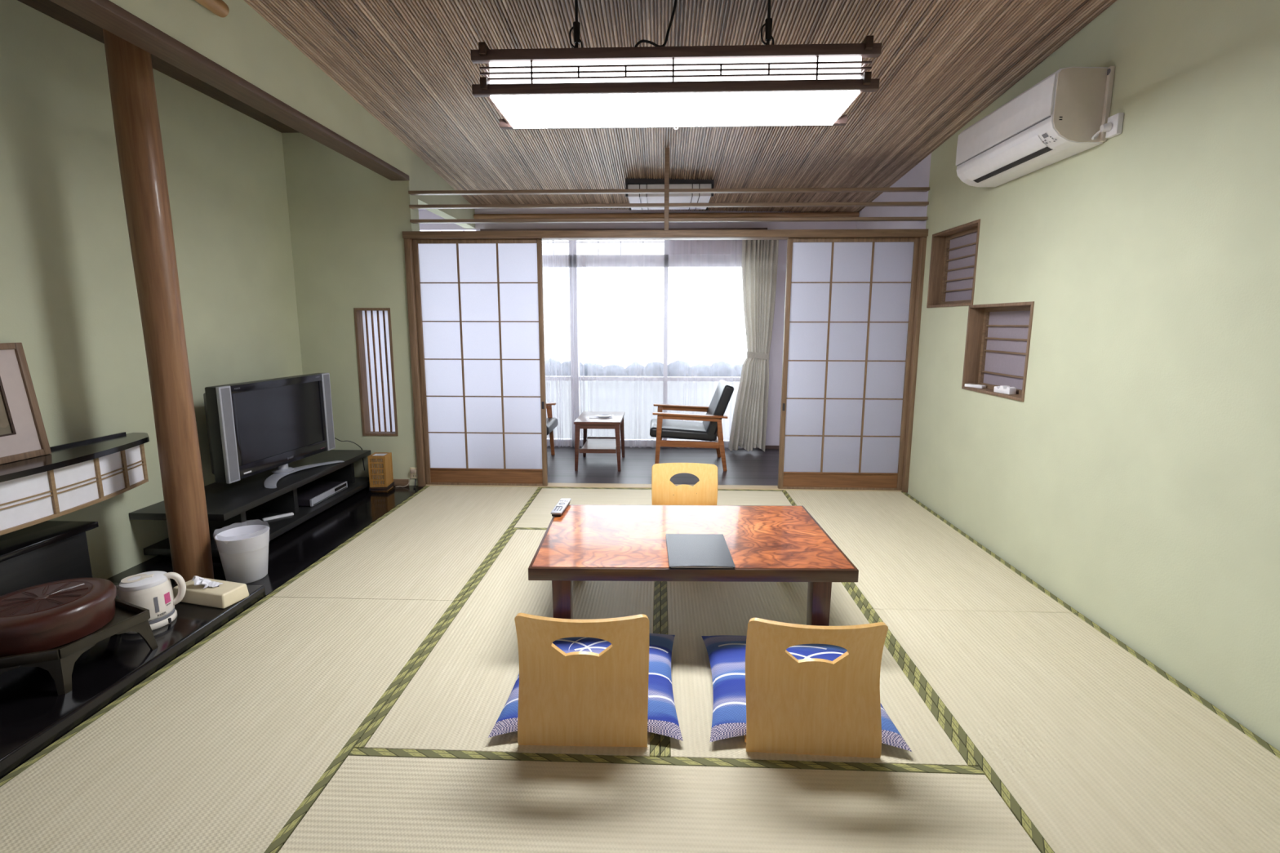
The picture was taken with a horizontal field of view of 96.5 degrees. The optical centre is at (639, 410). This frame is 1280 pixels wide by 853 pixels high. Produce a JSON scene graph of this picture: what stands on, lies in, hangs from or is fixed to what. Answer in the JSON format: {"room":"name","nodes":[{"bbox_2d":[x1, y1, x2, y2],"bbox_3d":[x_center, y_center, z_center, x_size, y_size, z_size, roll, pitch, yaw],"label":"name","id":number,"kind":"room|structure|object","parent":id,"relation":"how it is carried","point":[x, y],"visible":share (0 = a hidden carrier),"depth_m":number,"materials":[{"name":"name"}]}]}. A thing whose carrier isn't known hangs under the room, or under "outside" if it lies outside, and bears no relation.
{"room":"japanese tatami room","nodes":[
{"label":"japanese tatami room","id":0,"kind":"room"},
{"bbox_2d":[0,582,265,779],"bbox_3d":[-2.194,1.012,1.536,0.888,0.105,2.214,0,9,2],"label":"platform","id":1,"kind":"object","parent":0,"point":[33,716],"visible":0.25,"depth_m":1.92,"materials":[{"name":"black paint"}]},
{"bbox_2d":[0,520,98,595],"bbox_3d":[-2.497,0.728,1.961,0.243,0.328,1.115,0,9,2],"label":"box","id":2,"kind":"object","parent":1,"relation":"on","point":[47,551],"visible":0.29,"depth_m":2.31,"materials":[{"name":"black paint"}]},
{"bbox_2d":[0,598,158,695],"bbox_3d":[-2.041,0.818,1.972,0.529,0.149,0.445,0,9,2],"label":"tray","id":3,"kind":"object","parent":1,"relation":"on","point":[60,661],"visible":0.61,"depth_m":1.88,"materials":[{"name":"paint"}]},
{"bbox_2d":[0,577,116,657],"bbox_3d":[-2.047,0.702,1.964,0.372,0.128,0.372,0,9,2],"label":"lidded container","id":4,"kind":"object","parent":3,"relation":"on","point":[46,616],"visible":0.99,"depth_m":1.91,"materials":[{"name":"brown wood"}]},
{"bbox_2d":[115,570,186,634],"bbox_3d":[-2.003,0.748,2.275,0.300,0.196,0.174,2,9,13],"label":"electric kettle","id":5,"kind":"object","parent":1,"relation":"on","point":[153,591],"visible":0.88,"depth_m":2.23,"materials":[{"name":"beige plastic"}]},
{"bbox_2d":[173,575,248,608],"bbox_3d":[-1.856,0.762,2.466,0.284,0.110,0.122,2,9,14],"label":"tissue box","id":6,"kind":"object","parent":1,"relation":"on","point":[217,593],"visible":1,"depth_m":2.43,"materials":[{"name":"beige plastic"}]},
{"bbox_2d":[0,0,302,579],"bbox_3d":[-2.673,-0.390,1.937,0.120,2.755,4.890,0,9,2],"label":"wall","id":7,"kind":"structure","parent":0,"point":[68,295],"depth_m":2.79,"materials":[{"name":"green paint"}]},
{"bbox_2d":[0,431,149,535],"bbox_3d":[-2.467,0.327,2.225,0.279,0.239,1.406,0,9,2],"label":"upper cabinet","id":8,"kind":"object","parent":7,"relation":"attached to","point":[78,475],"visible":1,"depth_m":2.38,"materials":[{"name":"white paper"}]},
{"bbox_2d":[0,342,51,464],"bbox_3d":[-2.554,-0.002,2.102,0.077,0.472,0.600,0,9,2],"label":"picture frame","id":9,"kind":"object","parent":8,"relation":"on","point":[23,435],"visible":1,"depth_m":2.33,"materials":[{"name":"brown wood"}]},
{"bbox_2d":[0,391,11,435],"bbox_3d":[-2.558,-0.001,2.103,0.003,0.263,0.390,-6,8,3],"label":"print","id":10,"kind":"object","parent":9,"relation":"attached to","point":[5,428],"depth_m":2.28},
{"bbox_2d":[17,0,298,133],"bbox_3d":[-2.296,-1.638,1.732,0.950,0.064,4.890,0,9,2],"label":"wooden beam","id":11,"kind":"structure","parent":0,"point":[48,7],"depth_m":3.04,"materials":[{"name":"brown wood"}]},
{"bbox_2d":[106,485,425,596],"bbox_3d":[-2.119,0.736,3.517,0.888,0.055,1.785,0,9,2],"label":"raised platform","id":12,"kind":"structure","parent":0,"point":[292,552],"depth_m":3.30,"materials":[{"name":"black paint"}]},
{"bbox_2d":[102,28,213,583],"bbox_3d":[-2.131,-0.436,2.545,0.152,2.556,0.152,5,10,30],"label":"pillar","id":13,"kind":"structure","parent":12,"relation":"on","point":[139,143],"depth_m":2.49,"materials":[{"name":"brown wood"}]},
{"bbox_2d":[214,524,269,583],"bbox_3d":[-1.915,0.691,2.781,0.237,0.257,0.227,0,9,2],"label":"waste bin","id":14,"kind":"object","parent":12,"relation":"on","point":[243,551],"visible":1,"depth_m":2.72,"materials":[{"name":"plastic"}]},
{"bbox_2d":[128,449,371,557],"bbox_3d":[-2.294,0.550,3.624,0.523,0.280,1.470,0,9,2],"label":"tv stand","id":15,"kind":"object","parent":12,"relation":"on","point":[246,501],"visible":0.64,"depth_m":3.42,"materials":[{"name":"black wood"}]},
{"bbox_2d":[203,373,344,488],"bbox_3d":[-2.227,0.106,3.593,0.323,0.605,0.920,1,9,7],"label":"television","id":16,"kind":"object","parent":15,"relation":"on","point":[255,427],"visible":1,"depth_m":3.46,"materials":[{"name":"black plastic"}]},
{"bbox_2d":[220,387,239,481],"bbox_3d":[-2.277,0.137,3.175,0.001,0.522,0.058,1,9,7],"label":"speaker grille","id":17,"kind":"object","parent":16,"relation":"attached to","point":[225,393],"depth_m":3.17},
{"bbox_2d":[323,373,334,448],"bbox_3d":[-2.177,0.011,4.001,0.001,0.522,0.058,1,9,7],"label":"speaker grille","id":18,"kind":"object","parent":16,"relation":"attached to","point":[327,405],"depth_m":3.99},
{"bbox_2d":[262,512,293,521],"bbox_3d":[-2.175,0.641,3.436,0.160,0.013,0.032,-8,12,-44],"label":"remote control","id":19,"kind":"object","parent":15,"relation":"on","point":[288,513],"visible":1,"depth_m":3.42,"materials":[{"name":"white plastic"}]},
{"bbox_2d":[297,481,347,506],"bbox_3d":[-2.207,0.560,3.845,0.256,0.050,0.430,0,9,1],"label":"dvd player","id":20,"kind":"object","parent":15,"relation":"on","point":[313,493],"visible":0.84,"depth_m":3.84},
{"bbox_2d":[334,437,364,470],"bbox_3d":[-2.199,0.305,4.232,0.286,0.342,0.028,-8,12,-44],"label":"cable","id":21,"kind":"object","parent":15,"relation":"hanging from","point":[335,437],"visible":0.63,"depth_m":4.28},
{"bbox_2d":[367,452,394,491],"bbox_3d":[-1.929,0.460,4.254,0.136,0.270,0.136,0,9,-2],"label":"lantern","id":22,"kind":"object","parent":12,"relation":"on","point":[380,464],"visible":1,"depth_m":4.21,"materials":[{"name":"brown wood"}]},
{"bbox_2d":[395,469,416,487],"bbox_3d":[-1.776,0.518,4.335,0.154,0.130,0.034,-2,9,-14],"label":"lamp cord","id":23,"kind":"object","parent":12,"relation":"on","point":[412,471],"visible":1,"depth_m":4.33,"materials":[{"name":"plastic"}]},
{"bbox_2d":[109,0,475,228],"bbox_3d":[-1.744,-1.687,2.453,0.100,0.794,6.370,0,9,2],"label":"wall","id":24,"kind":"structure","parent":0,"point":[243,42],"depth_m":2.68,"materials":[{"name":"green paint"}]},
{"bbox_2d":[195,0,229,17],"bbox_3d":[-1.712,-1.420,1.106,0.064,0.064,2.400,0,9,2],"label":"log rail","id":25,"kind":"object","parent":24,"relation":"attached to","point":[219,7],"visible":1,"depth_m":2.23,"materials":[{"name":"brown wood"}]},
{"bbox_2d":[49,0,409,180],"bbox_3d":[-1.784,-1.284,1.695,0.131,0.034,4.749,0,9,2],"label":"beam","id":26,"kind":"structure","parent":24,"relation":"attached to","point":[105,14],"depth_m":2.31,"materials":[{"name":"brown wood"}]},
{"bbox_2d":[281,132,419,485],"bbox_3d":[-2.139,-0.743,4.266,1.010,2.755,0.140,0,9,2],"label":"wall","id":27,"kind":"structure","parent":0,"point":[348,220],"depth_m":4.16,"materials":[{"name":"green paint"}]},
{"bbox_2d":[353,307,398,435],"bbox_3d":[-1.962,-0.288,4.325,0.270,0.955,0.144,0,9,2],"label":"window","id":28,"kind":"structure","parent":27,"relation":"in","point":[373,330],"depth_m":4.32,"materials":[{"name":"white paper"}]},
{"bbox_2d":[393,479,408,485],"bbox_3d":[-2.079,0.551,4.384,0.620,0.050,0.012,0,9,2],"label":"baseboard","id":29,"kind":"structure","parent":27,"relation":"attached to","point":[397,482],"depth_m":4.37,"materials":[{"name":"brown wood"}]},
{"bbox_2d":[409,467,417,478],"bbox_3d":[-1.720,0.480,4.361,0.066,0.086,0.009,0,9,2],"label":"wall outlet","id":30,"kind":"object","parent":27,"relation":"attached to","point":[414,475],"visible":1,"depth_m":4.36,"materials":[{"name":"beige plastic"}]},
{"bbox_2d":[404,238,426,486],"bbox_3d":[-1.662,-0.331,4.276,0.045,1.828,0.130,0,9,2],"label":"post","id":31,"kind":"object","parent":27,"relation":"attached to","point":[408,245],"visible":0.76,"depth_m":4.21,"materials":[{"name":"brown wood"}]},
{"bbox_2d":[412,239,547,485],"bbox_3d":[-1.171,-0.328,4.241,0.934,1.820,0.031,0,9,2],"label":"door","id":32,"kind":"structure","parent":27,"relation":"in","point":[480,302],"depth_m":4.23,"materials":[{"name":"white paper"}]},
{"bbox_2d":[425,482,902,491],"bbox_3d":[0.151,0.640,4.370,3.680,0.126,0.100,0,9,2],"label":"sill","id":33,"kind":"structure","parent":27,"relation":"attached to","point":[549,484],"depth_m":4.35,"materials":[{"name":"brown wood"}]},
{"bbox_2d":[402,228,928,240],"bbox_3d":[0.148,-1.244,4.061,3.670,0.048,0.145,0,9,2],"label":"lintel","id":34,"kind":"object","parent":27,"relation":"attached to","point":[731,234],"visible":0.78,"depth_m":4.00,"materials":[{"name":"brown wood"}]},
{"bbox_2d":[408,147,929,230],"bbox_3d":[0.172,-1.534,3.986,3.620,0.548,0.064,0,9,2],"label":"lattice","id":35,"kind":"object","parent":34,"relation":"on","point":[666,190],"visible":1,"depth_m":3.98,"materials":[{"name":"brown wood"}]},
{"bbox_2d":[418,208,857,445],"bbox_3d":[-0.151,-1.025,5.626,4.700,3.000,0.160,0,9,2],"label":"wall","id":36,"kind":"structure","parent":0,"point":[675,246],"depth_m":5.45,"materials":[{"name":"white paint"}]},
{"bbox_2d":[419,230,758,448],"bbox_3d":[-0.562,-0.690,5.678,3.600,2.120,0.090,0,9,2],"label":"window","id":37,"kind":"structure","parent":36,"relation":"in","point":[666,260],"depth_m":5.53,"materials":[{"name":"metal"}]},
{"bbox_2d":[480,227,767,231],"bbox_3d":[-0.161,-1.690,5.388,2.688,0.032,0.109,0,9,2],"label":"track","id":38,"kind":"object","parent":36,"relation":"attached to","point":[679,228],"visible":0.33,"depth_m":5.33,"materials":[{"name":"brown wood"}]},
{"bbox_2d":[545,240,585,447],"bbox_3d":[-1.036,-0.656,5.558,0.982,2.063,0.074,0,9,2],"label":"sheer curtain","id":39,"kind":"object","parent":38,"relation":"hanging from","point":[553,269],"visible":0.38,"depth_m":5.57,"materials":[{"name":"white fabric"}]},
{"bbox_2d":[591,325,733,446],"bbox_3d":[0.245,-0.646,5.517,1.535,2.067,0.052,0,9,2],"label":"sheer curtain","id":40,"kind":"object","parent":38,"relation":"hanging from","point":[591,326],"visible":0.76,"depth_m":5.59,"materials":[{"name":"white fabric"}]},
{"bbox_2d":[728,240,778,451],"bbox_3d":[1.064,-0.627,5.394,0.399,2.063,0.123,0,9,2],"label":"curtain","id":41,"kind":"object","parent":38,"relation":"hanging from","point":[759,257],"visible":0.98,"depth_m":5.37,"materials":[{"name":"grey fabric"}]},
{"bbox_2d":[473,211,859,218],"bbox_3d":[0.226,-1.832,5.378,3.610,0.050,0.050,0,9,2],"label":"bamboo pole","id":42,"kind":"object","parent":36,"relation":"attached to","point":[721,215],"visible":0.83,"depth_m":5.36,"materials":[{"name":"brown wood"}]},
{"bbox_2d":[764,445,779,448],"bbox_3d":[1.632,0.372,5.684,0.800,0.034,0.012,0,9,2],"label":"baseboard","id":43,"kind":"structure","parent":36,"relation":"attached to","point":[766,446],"depth_m":5.69,"materials":[{"name":"brown wood"}]},
{"bbox_2d":[545,380,739,439],"bbox_3d":[0.244,0.026,6.500,12.000,0.760,0.100,0,9,2],"label":"wall","id":44,"kind":"structure","parent":0,"point":[637,402],"depth_m":6.44,"materials":[{"name":"concrete"}]},
{"bbox_2d":[659,581,661,756],"bbox_3d":[-0.355,1.032,1.994,4.850,0.065,4.750,0,9,2],"label":"floor","id":45,"kind":"structure","parent":0,"point":[660,581],"depth_m":2.64,"materials":[{"name":"green fabric"}]},
{"bbox_2d":[0,596,459,852],"bbox_3d":[-1.291,1.014,1.698,0.896,0.056,1.798,0,9,2],"label":"mat","id":46,"kind":"object","parent":45,"relation":"on","point":[228,745],"visible":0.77,"depth_m":1.71,"materials":[{"name":"beige wicker"}]},
{"bbox_2d":[266,485,542,601],"bbox_3d":[-1.224,0.744,3.476,0.896,0.056,1.798,0,9,2],"label":"mat","id":47,"kind":"object","parent":45,"relation":"on","point":[435,544],"visible":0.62,"depth_m":3.14,"materials":[{"name":"beige wicker"}]},
{"bbox_2d":[354,528,660,756],"bbox_3d":[-0.358,0.885,2.554,0.898,0.056,1.798,0,9,2],"label":"mat","id":48,"kind":"object","parent":45,"relation":"on","point":[452,698],"visible":0.54,"depth_m":2.11,"materials":[{"name":"beige wicker"}]},
{"bbox_2d":[514,613,648,746],"bbox_3d":[-0.164,0.757,1.839,0.388,0.410,0.443,0,9,1],"label":"chair","id":49,"kind":"object","parent":48,"relation":"on","point":[576,698],"visible":1,"depth_m":1.67,"materials":[{"name":"brown wood"}]},
{"bbox_2d":[488,633,683,741],"bbox_3d":[-0.156,0.899,1.961,0.576,0.065,0.576,0,9,1],"label":"floor cushion","id":50,"kind":"object","parent":48,"relation":"on","point":[662,718],"visible":0.26,"depth_m":1.85,"materials":[{"name":"blue fabric"}]},
{"bbox_2d":[512,487,792,529],"bbox_3d":[0.142,0.686,3.871,1.798,0.056,0.898,0,9,2],"label":"mat","id":51,"kind":"object","parent":45,"relation":"on","point":[538,516],"visible":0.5,"depth_m":4.05,"materials":[{"name":"beige wicker"}]},
{"bbox_2d":[278,747,1040,852],"bbox_3d":[0.041,1.092,1.204,1.798,0.056,0.898,0,9,2],"label":"mat","id":52,"kind":"object","parent":45,"relation":"on","point":[378,800],"visible":1,"depth_m":1.48,"materials":[{"name":"beige wicker"}]},
{"bbox_2d":[660,581,978,766],"bbox_3d":[0.541,0.892,2.521,0.898,0.056,1.798,0,9,2],"label":"mat","id":53,"kind":"object","parent":45,"relation":"on","point":[690,611],"visible":0.31,"depth_m":2.04,"materials":[{"name":"beige wicker"}]},
{"bbox_2d":[651,462,718,505],"bbox_3d":[0.256,0.547,3.220,0.388,0.410,0.443,0,9,2],"label":"chair","id":54,"kind":"object","parent":53,"relation":"on","point":[664,491],"visible":0.57,"depth_m":3.37,"materials":[{"name":"brown wood"}]},
{"bbox_2d":[528,504,858,626],"bbox_3d":[0.199,0.696,2.511,1.224,0.334,0.756,0,9,1],"label":"table","id":55,"kind":"object","parent":53,"relation":"on","point":[588,542],"visible":0.83,"depth_m":2.30,"materials":[{"name":"brown wood"}]},
{"bbox_2d":[551,497,571,516],"bbox_3d":[-0.383,0.472,2.780,0.052,0.025,0.220,1,9,5],"label":"remote control","id":56,"kind":"object","parent":55,"relation":"on","point":[562,504],"visible":1,"depth_m":2.74,"materials":[{"name":"plastic"}]},
{"bbox_2d":[665,533,735,569],"bbox_3d":[0.230,0.555,2.267,0.244,0.016,0.332,0,9,0],"label":"folder","id":57,"kind":"object","parent":55,"relation":"on","point":[685,551],"visible":1,"depth_m":2.23,"materials":[{"name":"paper"}]},
{"bbox_2d":[701,635,911,751],"bbox_3d":[0.510,0.904,1.932,0.576,0.066,0.576,1,9,4],"label":"floor cushion","id":58,"kind":"object","parent":53,"relation":"on","point":[726,654],"visible":0.38,"depth_m":1.89,"materials":[{"name":"blue fabric"}]},
{"bbox_2d":[743,617,888,758],"bbox_3d":[0.510,0.763,1.806,0.388,0.410,0.443,1,9,4],"label":"chair","id":59,"kind":"object","parent":53,"relation":"on","point":[812,706],"visible":1,"depth_m":1.64,"materials":[{"name":"brown wood"}]},
{"bbox_2d":[782,489,1079,613],"bbox_3d":[1.480,0.763,3.377,0.906,0.056,1.798,0,9,2],"label":"mat","id":60,"kind":"object","parent":45,"relation":"on","point":[906,556],"visible":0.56,"depth_m":3.00,"materials":[{"name":"beige wicker"}]},
{"bbox_2d":[866,608,1279,852],"bbox_3d":[1.412,1.034,1.599,0.906,0.056,1.798,0,9,2],"label":"mat","id":61,"kind":"object","parent":45,"relation":"on","point":[1091,746],"visible":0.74,"depth_m":1.73,"materials":[{"name":"beige wicker"}]},
{"bbox_2d":[546,445,778,485],"bbox_3d":[-0.159,0.521,5.184,4.500,0.116,1.520,0,9,2],"label":"floor","id":62,"kind":"structure","parent":0,"point":[757,467],"depth_m":5.03,"materials":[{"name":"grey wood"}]},
{"bbox_2d":[546,402,557,455],"bbox_3d":[-1.125,0.101,5.126,0.705,0.731,0.566,0,9,2],"label":"armchair","id":63,"kind":"object","parent":62,"relation":"on","point":[551,423],"visible":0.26,"depth_m":5.34,"materials":[{"name":"brown wood"}]},
{"bbox_2d":[546,417,557,435],"bbox_3d":[-1.058,0.158,5.132,0.570,0.119,0.478,0,9,2],"label":"seat cushion","id":64,"kind":"object","parent":63,"relation":"on","point":[551,423],"depth_m":5.11,"materials":[{"name":"black leather"}]},
{"bbox_2d":[573,411,624,471],"bbox_3d":[-0.346,0.266,5.061,0.390,0.425,0.570,0,9,2],"label":"side table","id":65,"kind":"object","parent":62,"relation":"on","point":[590,444],"visible":0.99,"depth_m":4.85,"materials":[{"name":"brown wood"}]},
{"bbox_2d":[582,438,616,448],"bbox_3d":[-0.346,0.305,5.067,0.290,0.015,0.492,0,9,2],"label":"shelf","id":66,"kind":"object","parent":65,"relation":"attached to","point":[590,443],"depth_m":5.07,"materials":[{"name":"brown wood"}]},
{"bbox_2d":[589,415,612,418],"bbox_3d":[-0.342,0.058,4.999,0.200,0.003,0.140,0,9,-4],"label":"paper sheet","id":67,"kind":"object","parent":65,"relation":"on","point":[590,416],"visible":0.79,"depth_m":4.95,"materials":[{"name":"white paper"}]},
{"bbox_2d":[596,414,610,417],"bbox_3d":[-0.313,0.053,4.976,0.124,0.014,0.124,0,9,2],"label":"ashtray","id":68,"kind":"object","parent":67,"relation":"on","point":[598,415],"visible":1,"depth_m":5.00,"materials":[{"name":"metal"}]},
{"bbox_2d":[649,379,733,471],"bbox_3d":[0.442,0.115,5.048,0.705,0.731,0.566,0,9,2],"label":"armchair","id":69,"kind":"object","parent":62,"relation":"on","point":[711,428],"visible":0.96,"depth_m":4.82,"materials":[{"name":"brown wood"}]},
{"bbox_2d":[649,418,716,440],"bbox_3d":[0.375,0.171,5.059,0.570,0.119,0.478,0,9,2],"label":"seat cushion","id":70,"kind":"object","parent":69,"relation":"on","point":[678,429],"depth_m":4.83,"materials":[{"name":"black leather"}]},
{"bbox_2d":[702,379,733,441],"bbox_3d":[0.672,-0.005,5.021,0.244,0.483,0.478,0,9,2],"label":"cushion","id":71,"kind":"object","parent":69,"relation":"on","point":[723,393],"depth_m":4.81,"materials":[{"name":"black leather"}]},
{"bbox_2d":[244,0,1116,212],"bbox_3d":[0.111,-1.705,2.380,3.653,0.650,6.370,0,9,2],"label":"ceiling","id":72,"kind":"structure","parent":0,"point":[408,64],"depth_m":2.96,"materials":[{"name":"brown wood"}]},
{"bbox_2d":[625,177,664,189],"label":"ceiling lamp","id":73,"kind":"object","parent":72,"relation":"attached to","point":[640,184],"depth_m":4.55,"materials":[{"name":"metal"}]},
{"bbox_2d":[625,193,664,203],"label":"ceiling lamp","id":74,"kind":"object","parent":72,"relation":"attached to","point":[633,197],"depth_m":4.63,"materials":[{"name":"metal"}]},
{"bbox_2d":[470,0,881,129],"bbox_3d":[0.133,-1.460,2.338,1.544,0.483,0.444,0,9,2],"label":"pendant lamp","id":75,"kind":"object","parent":72,"relation":"hanging from","point":[766,85],"visible":1,"depth_m":2.19,"materials":[{"name":"brown wood"}]},
{"bbox_2d":[489,91,860,128],"bbox_3d":[0.133,-1.241,2.372,1.420,0.006,0.356,0,9,2],"label":"diffuser","id":76,"kind":"object","parent":75,"relation":"attached to","point":[707,108],"depth_m":2.34,"materials":[{"name":"white plastic"}]},
{"bbox_2d":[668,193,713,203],"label":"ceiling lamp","id":77,"kind":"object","parent":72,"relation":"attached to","point":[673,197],"depth_m":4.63,"materials":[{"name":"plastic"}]},
{"bbox_2d":[857,0,1279,751],"bbox_3d":[2.002,-0.541,2.485,0.160,2.905,6.370,0,9,2],"label":"wall","id":78,"kind":"structure","parent":0,"point":[1135,479],"depth_m":2.16,"materials":[{"name":"green paint"}]},
{"bbox_2d":[777,237,919,490],"bbox_3d":[1.493,-0.308,4.143,0.910,1.820,0.031,0,9,2],"label":"door","id":79,"kind":"structure","parent":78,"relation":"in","point":[850,302],"depth_m":4.13,"materials":[{"name":"white paper"}]},
{"bbox_2d":[901,236,926,493],"bbox_3d":[1.965,-0.304,4.142,0.032,1.828,0.130,0,9,2],"label":"post","id":80,"kind":"object","parent":78,"relation":"attached to","point":[922,245],"visible":0.56,"depth_m":4.08,"materials":[{"name":"brown wood"}]},
{"bbox_2d":[926,218,980,307],"bbox_3d":[2.020,-0.900,3.600,0.121,0.488,0.582,0,9,2],"label":"window","id":81,"kind":"structure","parent":78,"relation":"in","point":[954,251],"depth_m":3.73,"materials":[{"name":"brown wood"}]},
{"bbox_2d":[961,301,1034,401],"bbox_3d":[1.998,-0.332,3.129,0.121,0.497,0.594,0,9,2],"label":"window","id":82,"kind":"structure","parent":78,"relation":"in","point":[997,339],"depth_m":3.24,"materials":[{"name":"brown wood"}]},
{"bbox_2d":[964,383,986,388],"bbox_3d":[1.981,-0.143,3.377,0.042,0.017,0.110,-4,9,-23],"label":"remote control","id":83,"kind":"object","parent":82,"relation":"on","point":[972,385],"visible":1,"depth_m":3.35,"materials":[{"name":"white plastic"}]},
{"bbox_2d":[993,385,1016,394],"bbox_3d":[1.976,-0.112,3.093,0.040,0.040,0.120,-1,9,-5],"label":"remote holder","id":84,"kind":"object","parent":82,"relation":"on","point":[1006,389],"visible":1,"depth_m":3.07,"materials":[{"name":"white plastic"}]},
{"bbox_2d":[955,66,1115,186],"bbox_3d":[1.822,-1.311,2.722,0.227,0.299,0.796,0,9,2],"label":"air conditioner","id":85,"kind":"object","parent":78,"relation":"attached to","point":[1056,119],"visible":1,"depth_m":2.49,"materials":[{"name":"white plastic"}]},
{"bbox_2d":[973,146,1052,182],"bbox_3d":[1.786,-1.179,2.766,0.027,0.012,0.595,0,9,2],"label":"outlet","id":86,"kind":"object","parent":85,"relation":"attached to","point":[1037,153],"depth_m":2.73,"materials":[{"name":"white plastic"}]},
{"bbox_2d":[1105,112,1124,137],"bbox_3d":[1.907,-1.144,2.296,0.022,0.080,0.060,0,9,2],"label":"wall socket","id":87,"kind":"object","parent":78,"relation":"attached to","point":[1117,120],"visible":0.96,"depth_m":2.28,"materials":[{"name":"white plastic"}]},
{"bbox_2d":[1091,122,1111,139],"bbox_3d":[1.878,-1.136,2.325,0.041,0.054,0.070,-1,9,-8],"label":"plug","id":88,"kind":"object","parent":87,"relation":"attached to","point":[1107,126],"visible":1,"depth_m":2.31,"materials":[{"name":"white plastic"}]},
{"label":"outside","id":89,"kind":"structure","parent":0,"visible":0},
{"bbox_3d":[0.253,0.535,6.840,12.000,0.350,1.780,0,9,2],"label":"balcony","id":90,"kind":"object","parent":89,"visible":0},
{"bbox_2d":[545,358,742,377],"bbox_3d":[0.329,-0.173,6.976,10.553,0.911,0.556,0,9,2],"label":"hedge","id":91,"kind":"object","parent":90,"relation":"on","point":[677,368],"visible":0.06,"depth_m":6.79,"materials":[{"name":"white plant"}]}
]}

